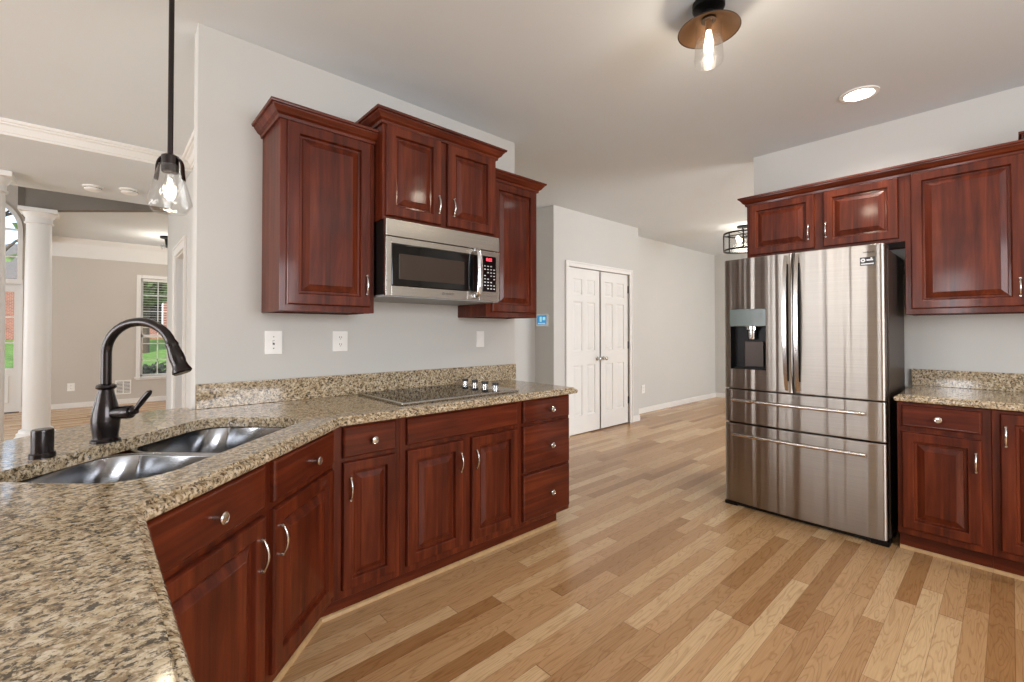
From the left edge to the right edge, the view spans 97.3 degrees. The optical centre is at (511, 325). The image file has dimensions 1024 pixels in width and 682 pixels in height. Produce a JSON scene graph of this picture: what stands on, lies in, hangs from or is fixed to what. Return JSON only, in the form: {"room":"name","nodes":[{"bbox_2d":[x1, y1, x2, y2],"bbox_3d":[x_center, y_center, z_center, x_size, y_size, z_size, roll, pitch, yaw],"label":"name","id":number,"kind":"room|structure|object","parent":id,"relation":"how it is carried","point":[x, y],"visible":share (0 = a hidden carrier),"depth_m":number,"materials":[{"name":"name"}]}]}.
{"room":"kitchen","nodes":[
{"label":"kitchen","id":0,"kind":"room"},
{"bbox_2d":[6,185,166,403],"bbox_3d":[-6.997,-0.485,7.783,10.050,3.700,0.120,1,-1,-42],"label":"wall","id":1,"kind":"structure","parent":0,"point":[90,297],"depth_m":7.59,"materials":[{"name":"paint"}]},
{"bbox_2d":[4,280,22,412],"bbox_3d":[-8.079,0.314,6.770,1.000,2.075,0.115,1,-1,-42],"label":"door","id":2,"kind":"structure","parent":1,"relation":"in","point":[13,376],"depth_m":7.04,"materials":[{"name":"paint"}]},
{"bbox_2d":[5,203,22,283],"bbox_3d":[-8.071,-1.326,6.776,0.990,1.355,0.090,1,-1,-42],"label":"window","id":3,"kind":"structure","parent":1,"relation":"in","point":[19,256],"depth_m":7.04,"materials":[{"name":"paint"}]},
{"bbox_2d":[67,383,74,390],"bbox_3d":[-7.267,1.015,7.431,0.090,0.130,0.010,1,-1,-42],"label":"outlet","id":4,"kind":"object","parent":1,"relation":"attached to","point":[70,386],"visible":1,"depth_m":7.43,"materials":[{"name":"white plastic"}]},
{"bbox_2d":[21,396,165,411],"bbox_3d":[-5.494,1.339,9.026,5.880,0.085,0.015,1,-1,-42],"label":"baseboard","id":5,"kind":"structure","parent":1,"relation":"attached to","point":[157,398],"depth_m":7.58,"materials":[{"name":"paint"}]},
{"bbox_2d":[52,242,167,264],"bbox_3d":[-5.386,-1.222,9.158,5.590,0.230,0.015,1,-1,-42],"label":"trim","id":6,"kind":"structure","parent":1,"relation":"attached to","point":[58,248],"depth_m":7.75,"materials":[{"name":"paint"}]},
{"bbox_2d":[52,236,167,251],"bbox_3d":[-5.361,-1.365,9.132,5.590,0.104,0.090,1,-1,-42],"label":"trim","id":7,"kind":"structure","parent":1,"relation":"attached to","point":[54,238],"depth_m":7.71,"materials":[{"name":"paint"}]},
{"bbox_2d":[115,380,130,394],"bbox_3d":[-6.780,1.074,7.866,0.210,0.245,0.016,1,-1,-42],"label":"air vent","id":8,"kind":"object","parent":1,"relation":"in","point":[123,386],"visible":0.95,"depth_m":7.86,"materials":[{"name":"white metal"}]},
{"bbox_2d":[134,275,166,379],"bbox_3d":[-6.282,0.038,8.395,1.140,1.870,0.160,1,-1,-42],"label":"window","id":9,"kind":"structure","parent":1,"relation":"in","point":[139,304],"depth_m":8.08,"materials":[{"name":"paint"}]},
{"bbox_2d":[142,279,166,321],"bbox_3d":[-6.267,-0.426,8.384,0.940,0.811,0.025,1,-1,-42],"label":"window blind","id":10,"kind":"object","parent":9,"relation":"attached to","point":[144,280],"visible":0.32,"depth_m":8.18,"materials":[{"name":"white plastic"}]},
{"bbox_2d":[0,134,190,208],"bbox_3d":[-5.395,-1.880,2.596,5.645,1.050,1.650,1,-1,-42],"label":"ceiling","id":11,"kind":"structure","parent":0,"point":[34,164],"depth_m":3.94,"materials":[{"name":"paint"}]},
{"bbox_2d":[82,184,103,191],"bbox_3d":[-4.014,-1.310,4.320,0.156,0.043,0.155,1,-1,-42],"label":"smoke detector","id":12,"kind":"object","parent":11,"relation":"attached to","point":[89,187],"visible":1,"depth_m":4.28,"materials":[{"name":"white plastic"}]},
{"bbox_2d":[119,187,139,195],"bbox_3d":[-3.754,-1.309,4.423,0.156,0.043,0.155,1,-1,-42],"label":"smoke detector","id":13,"kind":"object","parent":11,"relation":"attached to","point":[128,191],"visible":1,"depth_m":4.38,"materials":[{"name":"white plastic"}]},
{"bbox_2d":[52,212,167,246],"bbox_3d":[-4.146,-1.484,7.879,5.710,0.100,3.780,1,-1,-42],"label":"ceiling","id":14,"kind":"structure","parent":0,"point":[142,228],"depth_m":6.61,"materials":[{"name":"paint"}]},
{"bbox_2d":[160,236,167,247],"bbox_3d":[-5.601,-1.331,7.317,0.180,0.220,0.180,1,-1,-42],"label":"flush light","id":15,"kind":"object","parent":14,"relation":"hanging from","point":[161,237],"visible":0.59,"depth_m":7.29,"materials":[{"name":"black metal"}]},
{"bbox_2d":[166,169,193,408],"bbox_3d":[-2.687,-0.053,3.874,0.120,2.730,3.950,1,-1,-42],"label":"wall","id":16,"kind":"structure","parent":0,"point":[179,226],"depth_m":4.16,"materials":[{"name":"paint"}]},
{"bbox_2d":[0,117,191,171],"bbox_3d":[-4.779,-1.395,1.984,5.545,0.098,0.075,1,-1,-42],"label":"trim","id":17,"kind":"structure","parent":16,"relation":"attached to","point":[8,127],"depth_m":3.37,"materials":[{"name":"paint"}]},
{"bbox_2d":[171,236,186,408],"bbox_3d":[-3.236,0.258,4.371,0.024,2.122,0.894,1,-1,-42],"label":"trim","id":18,"kind":"structure","parent":16,"relation":"attached to","point":[181,245],"depth_m":4.23,"materials":[{"name":"paint"}]},
{"bbox_2d":[175,251,182,408],"bbox_3d":[-3.181,0.305,4.421,0.124,2.030,0.710,1,-1,-42],"label":"door","id":19,"kind":"structure","parent":16,"relation":"attached to","point":[179,259],"depth_m":4.65,"materials":[{"name":"paint"}]},
{"bbox_2d":[182,130,193,168],"bbox_3d":[-2.078,-1.380,3.074,0.075,0.098,1.920,1,-1,-42],"label":"trim","id":20,"kind":"structure","parent":16,"relation":"attached to","point":[188,154],"depth_m":3.62,"materials":[{"name":"paint"}]},
{"bbox_2d":[191,23,514,409],"bbox_3d":[-0.777,-0.066,2.858,2.040,2.730,0.120,1,-1,-42],"label":"wall","id":21,"kind":"structure","parent":0,"point":[234,77],"depth_m":2.31,"materials":[{"name":"paint"}]},
{"bbox_2d":[265,331,281,354],"bbox_3d":[-1.238,0.089,2.345,0.083,0.122,0.018,1,-1,-42],"label":"light switch","id":22,"kind":"object","parent":21,"relation":"attached to","point":[273,339],"visible":1,"depth_m":2.35,"materials":[{"name":"white plastic"}]},
{"bbox_2d":[251,96,378,314],"bbox_3d":[-1.012,-0.546,2.324,0.514,0.960,0.367,1,-1,-42],"label":"upper cabinet","id":23,"kind":"object","parent":21,"relation":"attached to","point":[318,171],"visible":1,"depth_m":2.21,"materials":[{"name":"brown wood"}]},
{"bbox_2d":[333,331,347,350],"bbox_3d":[-0.983,0.090,2.582,0.086,0.115,0.010,1,-1,-42],"label":"outlet","id":24,"kind":"object","parent":21,"relation":"attached to","point":[340,338],"visible":1,"depth_m":2.58,"materials":[{"name":"white plastic"}]},
{"bbox_2d":[196,364,515,409],"bbox_3d":[-0.729,0.344,2.797,2.033,0.117,0.022,1,-1,-42],"label":"backsplash","id":25,"kind":"structure","parent":21,"relation":"attached to","point":[226,394],"depth_m":2.53,"materials":[{"name":"stone"}]},
{"bbox_2d":[355,104,506,237],"bbox_3d":[-0.506,-0.827,2.721,0.868,0.561,0.462,1,-1,-42],"label":"upper cabinet","id":26,"kind":"object","parent":21,"relation":"attached to","point":[426,173],"visible":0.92,"depth_m":2.51,"materials":[{"name":"brown wood"}]},
{"bbox_2d":[374,218,498,305],"bbox_3d":[-0.488,-0.345,2.692,0.760,0.402,0.500,1,-1,-42],"label":"microwave","id":27,"kind":"object","parent":26,"relation":"attached to","point":[415,263],"visible":0.98,"depth_m":2.49,"materials":[{"name":"silver metal"}]},
{"bbox_2d":[476,331,483,346],"bbox_3d":[-0.229,0.098,3.264,0.070,0.115,0.008,1,-1,-42],"label":"light switch","id":28,"kind":"object","parent":21,"relation":"attached to","point":[479,334],"visible":1,"depth_m":3.26,"materials":[{"name":"white plastic"}]},
{"bbox_2d":[458,168,546,318],"bbox_3d":[-0.064,-0.533,3.180,0.513,0.957,0.367,1,-1,-42],"label":"upper cabinet","id":29,"kind":"object","parent":21,"relation":"attached to","point":[515,194],"visible":0.69,"depth_m":3.06,"materials":[{"name":"brown wood"}]},
{"bbox_2d":[0,0,1023,255],"bbox_3d":[0.755,-1.503,2.018,14.000,0.120,7.450,1,-1,-42],"label":"ceiling","id":30,"kind":"structure","parent":0,"point":[601,103],"depth_m":2.56,"materials":[{"name":"paint"}]},
{"bbox_2d":[145,0,192,215],"bbox_3d":[-1.219,-0.924,1.612,0.135,1.048,0.135,1,-1,-42],"label":"pendant light","id":31,"kind":"object","parent":30,"relation":"hanging from","point":[169,162],"visible":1,"depth_m":1.60,"materials":[{"name":"brown metal"}]},
{"bbox_2d":[161,152,178,174],"bbox_3d":[-1.219,-0.579,1.608,0.052,0.069,0.052,1,-1,-42],"label":"socket","id":32,"kind":"object","parent":31,"relation":"attached to","point":[169,161],"depth_m":1.59,"materials":[{"name":"grey metal"}]},
{"bbox_2d":[678,0,740,62],"bbox_3d":[0.880,-1.308,2.018,0.262,0.270,0.262,1,-1,-42],"label":"ceiling light","id":33,"kind":"object","parent":30,"relation":"attached to","point":[711,25],"visible":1,"depth_m":2.02,"materials":[{"name":"black metal"}]},
{"bbox_2d":[705,19,711,30],"bbox_3d":[0.880,-1.340,2.018,0.028,0.045,0.028,1,-1,-42],"label":"socket","id":34,"kind":"object","parent":33,"relation":"attached to","point":[708,22],"depth_m":2.01,"materials":[{"name":"orange metal"}]},
{"bbox_2d":[723,225,746,253],"bbox_3d":[3.216,-1.211,6.276,0.500,0.349,0.500,1,-1,-42],"label":"drum light","id":35,"kind":"object","parent":30,"relation":"attached to","point":[740,240],"visible":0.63,"depth_m":6.27,"materials":[{"name":"black metal"}]},
{"bbox_2d":[839,85,879,102],"bbox_3d":[2.147,-1.429,2.790,0.200,0.008,0.200,1,-1,-42],"label":"recessed light","id":36,"kind":"object","parent":30,"relation":"in","point":[861,93],"visible":1,"depth_m":2.78,"materials":[{"name":"white plastic"}]},
{"bbox_2d":[4,397,1023,681],"bbox_3d":[-1.206,1.376,4.149,14.000,0.120,13.300,1,-1,-42],"label":"floor","id":37,"kind":"structure","parent":0,"point":[647,574],"depth_m":2.11,"materials":[{"name":"brown wood"}]},
{"bbox_2d":[0,169,16,441],"bbox_3d":[-4.558,-0.012,3.901,0.340,2.650,0.340,1,-1,-42],"label":"column","id":38,"kind":"structure","parent":37,"relation":"on","point":[7,178],"depth_m":3.94,"materials":[{"name":"paint"}]},
{"bbox_2d":[14,205,59,438],"bbox_3d":[-5.574,-0.013,5.301,0.340,2.690,0.340,1,-1,-42],"label":"column","id":39,"kind":"structure","parent":37,"relation":"on","point":[37,320],"depth_m":5.22,"materials":[{"name":"paint"}]},
{"bbox_2d":[108,431,333,681],"bbox_3d":[-1.072,0.852,1.450,0.652,0.855,1.042,0,-1,3],"label":"base cabinet","id":40,"kind":"object","parent":37,"relation":"on","point":[246,563],"visible":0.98,"depth_m":1.38,"materials":[{"name":"brown wood"}]},
{"bbox_2d":[0,364,577,681],"bbox_3d":[-0.391,0.348,1.617,3.115,0.157,2.430,1,-1,-42],"label":"countertop","id":41,"kind":"structure","parent":40,"relation":"on","point":[84,596],"depth_m":0.91,"materials":[{"name":"stone"}]},
{"bbox_2d":[28,427,56,459],"bbox_3d":[-1.364,0.341,1.310,0.058,0.082,0.058,1,-1,-42],"label":"air gap","id":42,"kind":"object","parent":41,"relation":"on","point":[41,439],"visible":1,"depth_m":1.29,"materials":[{"name":"brown metal"}]},
{"bbox_2d":[89,318,191,443],"bbox_3d":[-1.226,0.179,1.495,0.330,0.411,0.080,0,-1,3],"label":"faucet","id":43,"kind":"object","parent":41,"relation":"on","point":[106,413],"visible":1,"depth_m":1.48,"materials":[{"name":"brown metal"}]},
{"bbox_2d":[19,427,285,483],"bbox_3d":[-1.094,0.524,1.500,0.500,0.200,0.874,0,-1,3],"label":"double sink","id":44,"kind":"object","parent":41,"relation":"in","point":[170,454],"visible":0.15,"depth_m":1.49,"materials":[{"name":"metal"}]},
{"bbox_2d":[358,378,518,405],"bbox_3d":[-0.421,0.376,2.665,0.787,0.049,0.515,1,-1,-42],"label":"cooktop","id":45,"kind":"object","parent":41,"relation":"in","point":[417,395],"visible":1,"depth_m":2.60,"materials":[{"name":"glass"}]},
{"bbox_2d":[320,418,399,622],"bbox_3d":[-0.840,0.863,2.227,0.344,0.855,0.632,1,-1,-42],"label":"base cabinet","id":46,"kind":"object","parent":37,"relation":"on","point":[365,466],"visible":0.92,"depth_m":2.02,"materials":[{"name":"brown wood"}]},
{"bbox_2d":[393,402,518,592],"bbox_3d":[-0.425,0.868,2.605,0.780,0.855,0.628,1,-1,-42],"label":"base cabinet","id":47,"kind":"object","parent":37,"relation":"on","point":[459,469],"visible":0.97,"depth_m":2.35,"materials":[{"name":"brown wood"}]},
{"bbox_2d":[512,395,568,541],"bbox_3d":[0.031,0.873,3.014,0.445,0.855,0.632,1,-1,-42],"label":"base cabinet","id":48,"kind":"object","parent":37,"relation":"on","point":[543,422],"visible":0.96,"depth_m":2.79,"materials":[{"name":"brown wood"}]},
{"bbox_2d":[725,243,904,547],"bbox_3d":[2.093,0.410,3.175,0.730,1.785,0.940,1,-1,-42],"label":"refrigerator","id":49,"kind":"object","parent":37,"relation":"on","point":[815,356],"visible":1,"depth_m":2.88,"materials":[{"name":"metal"}]},
{"bbox_2d":[861,257,873,264],"bbox_3d":[2.127,-0.386,2.699,0.006,0.040,0.064,1,-1,-42],"label":"print","id":50,"kind":"object","parent":49,"relation":"attached to","point":[864,260],"depth_m":2.70,"materials":[{"name":"white"}]},
{"bbox_2d":[897,401,993,572],"bbox_3d":[2.573,0.869,2.665,0.692,0.855,0.374,1,-1,-42],"label":"base cabinet","id":51,"kind":"object","parent":37,"relation":"on","point":[944,452],"visible":0.99,"depth_m":2.45,"materials":[{"name":"brown wood"}]},
{"bbox_2d":[991,409,1023,580],"bbox_3d":[2.969,0.863,2.231,0.688,0.855,0.800,1,-1,-42],"label":"base cabinet","id":52,"kind":"object","parent":37,"relation":"on","point":[1007,427],"visible":0.96,"depth_m":2.28,"materials":[{"name":"brown wood"}]},
{"bbox_2d":[894,369,1023,411],"bbox_3d":[2.854,0.357,2.377,0.686,0.149,1.205,1,-1,-42],"label":"countertop","id":53,"kind":"structure","parent":52,"relation":"on","point":[973,389],"depth_m":2.70,"materials":[{"name":"stone"}]},
{"bbox_2d":[515,318,534,382],"bbox_3d":[-0.357,-0.038,4.936,1.610,2.730,0.120,1,-1,-42],"label":"wall","id":54,"kind":"structure","parent":0,"point":[524,327],"depth_m":5.32,"materials":[{"name":"paint"}]},
{"bbox_2d":[535,205,638,422],"bbox_3d":[1.000,-0.025,5.954,1.770,2.730,0.410,1,-1,-42],"label":"wall","id":55,"kind":"structure","parent":0,"point":[562,234],"depth_m":5.39,"materials":[{"name":"paint"}]},
{"bbox_2d":[536,314,548,325],"bbox_3d":[0.358,-0.063,5.327,0.026,0.146,0.190,1,-1,-42],"label":"thermostat","id":56,"kind":"object","parent":55,"relation":"attached to","point":[542,319],"visible":0.93,"depth_m":5.31,"materials":[{"name":"blue"}]},
{"bbox_2d":[569,267,601,435],"bbox_3d":[0.910,0.310,5.591,0.635,2.026,0.103,1,-1,-42],"label":"door","id":57,"kind":"structure","parent":55,"relation":"in","point":[584,284],"depth_m":5.61,"materials":[{"name":"paint"}]},
{"bbox_2d":[565,260,632,437],"bbox_3d":[1.155,0.284,5.798,1.403,2.109,0.024,1,-1,-42],"label":"trim","id":58,"kind":"structure","parent":55,"relation":"attached to","point":[568,263],"depth_m":5.78,"materials":[{"name":"paint"}]},
{"bbox_2d":[600,272,628,428],"bbox_3d":[1.386,0.316,6.021,0.633,2.026,0.103,1,-1,-42],"label":"door","id":59,"kind":"structure","parent":55,"relation":"in","point":[614,288],"depth_m":6.01,"materials":[{"name":"paint"}]},
{"bbox_2d":[633,415,639,421],"bbox_3d":[1.743,1.303,6.322,0.179,0.085,0.014,1,-1,-42],"label":"baseboard","id":60,"kind":"structure","parent":55,"relation":"attached to","point":[636,418],"depth_m":6.31,"materials":[{"name":"paint"}]},
{"bbox_2d":[638,236,714,407],"bbox_3d":[2.765,-0.001,7.745,3.250,2.730,0.120,1,-1,-42],"label":"wall","id":61,"kind":"structure","parent":0,"point":[676,284],"depth_m":7.67,"materials":[{"name":"paint"}]},
{"bbox_2d":[639,393,715,413],"bbox_3d":[2.765,1.321,7.637,3.130,0.085,0.014,1,-1,-42],"label":"baseboard","id":62,"kind":"structure","parent":61,"relation":"attached to","point":[712,395],"depth_m":7.63,"materials":[{"name":"paint"}]},
{"bbox_2d":[715,253,746,392],"bbox_3d":[6.173,-0.020,6.310,0.120,2.730,6.580,1,-1,-42],"label":"wall","id":63,"kind":"structure","parent":0,"point":[720,260],"depth_m":8.63,"materials":[{"name":"paint"}]},
{"bbox_2d":[716,393,724,397],"bbox_3d":[6.077,1.303,6.298,0.014,0.085,6.416,1,-1,-42],"label":"baseboard","id":64,"kind":"structure","parent":63,"relation":"attached to","point":[721,395],"depth_m":8.61,"materials":[{"name":"paint"}]},
{"bbox_2d":[753,86,1023,389],"bbox_3d":[3.450,-0.074,2.329,0.120,2.730,4.065,1,-1,-42],"label":"wall","id":65,"kind":"structure","parent":0,"point":[973,342],"depth_m":2.98,"materials":[{"name":"paint"}]},
{"bbox_2d":[737,164,904,257],"bbox_3d":[2.243,-0.761,3.299,0.382,0.474,0.990,1,-1,-42],"label":"upper cabinet","id":66,"kind":"object","parent":65,"relation":"attached to","point":[865,208],"visible":0.95,"depth_m":3.11,"materials":[{"name":"brown wood"}]},
{"bbox_2d":[903,139,1023,315],"bbox_3d":[2.751,-0.538,2.734,0.382,0.934,0.525,1,-1,-42],"label":"upper cabinet","id":67,"kind":"object","parent":65,"relation":"attached to","point":[964,211],"visible":1,"depth_m":2.62,"materials":[{"name":"brown wood"}]},
{"bbox_2d":[911,369,1023,391],"bbox_3d":[3.102,0.340,2.599,0.022,0.109,1.202,1,-1,-42],"label":"backsplash","id":68,"kind":"structure","parent":65,"relation":"attached to","point":[1014,382],"depth_m":2.83,"materials":[{"name":"stone"}]},
{"bbox_2d":[1018,131,1023,139],"bbox_3d":[3.171,-0.562,2.248,0.412,0.969,0.854,1,-1,-42],"label":"upper cabinet","id":69,"kind":"object","parent":65,"relation":"attached to","point":[1021,133],"visible":0.35,"depth_m":2.44,"materials":[{"name":"brown wood"}]},
{"bbox_3d":[-7.299,-2.325,4.824,5.800,0.100,4.200,1,-1,-42],"label":"ceiling","id":70,"kind":"structure","parent":0,"visible":0},
{"bbox_2d":[18,186,24,217],"bbox_3d":[-6.610,-1.800,6.276,0.100,0.910,2.660,1,-1,-42],"label":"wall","id":71,"kind":"structure","parent":70,"relation":"attached to","point":[21,190],"depth_m":5.27,"materials":[{"name":"paint"}]},
{"bbox_2d":[25,187,167,211],"bbox_3d":[-4.861,-1.813,5.353,1.827,0.910,0.110,0,-1,0],"label":"ceiling beam","id":72,"kind":"structure","parent":70,"relation":"attached to","point":[62,202],"depth_m":5.29,"materials":[{"name":"paint"}]},
{"label":"outside","id":73,"kind":"structure","parent":0,"visible":0},
{"bbox_2d":[5,339,166,373],"bbox_3d":[-23.675,1.063,26.172,80.000,2.100,49.400,1,-1,-42],"label":"ground","id":74,"kind":"structure","parent":73,"point":[9,347],"depth_m":16.77,"materials":[{"name":"green plant"}]},
{"bbox_2d":[6,210,17,261],"bbox_3d":[-13.315,-2.264,10.825,5.150,7.544,5.401,1,-1,-42],"label":"tree","id":75,"kind":"object","parent":74,"relation":"on","point":[15,225],"visible":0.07,"depth_m":11.45,"materials":[{"name":"green plant"}]},
{"bbox_2d":[5,243,166,339],"bbox_3d":[-21.020,-1.496,25.506,14.800,5.000,7.000,1,-1,-42],"label":"brick house","id":76,"kind":"structure","parent":74,"relation":"on","point":[11,266],"depth_m":20.40,"materials":[{"name":"red brick"}]},
{"bbox_2d":[142,361,165,373],"bbox_3d":[-9.053,1.226,11.489,2.046,0.615,1.064,1,-1,-42],"label":"shrub","id":77,"kind":"object","parent":74,"relation":"on","point":[146,369],"visible":0.11,"depth_m":11.26,"materials":[{"name":"green plant"}]},
{"bbox_2d":[143,281,166,352],"bbox_3d":[-14.238,-2.070,17.468,3.905,7.039,3.982,0,-1,9],"label":"tree","id":78,"kind":"object","parent":74,"relation":"on","point":[146,331],"visible":0.05,"depth_m":17.32,"materials":[{"name":"green plant"}]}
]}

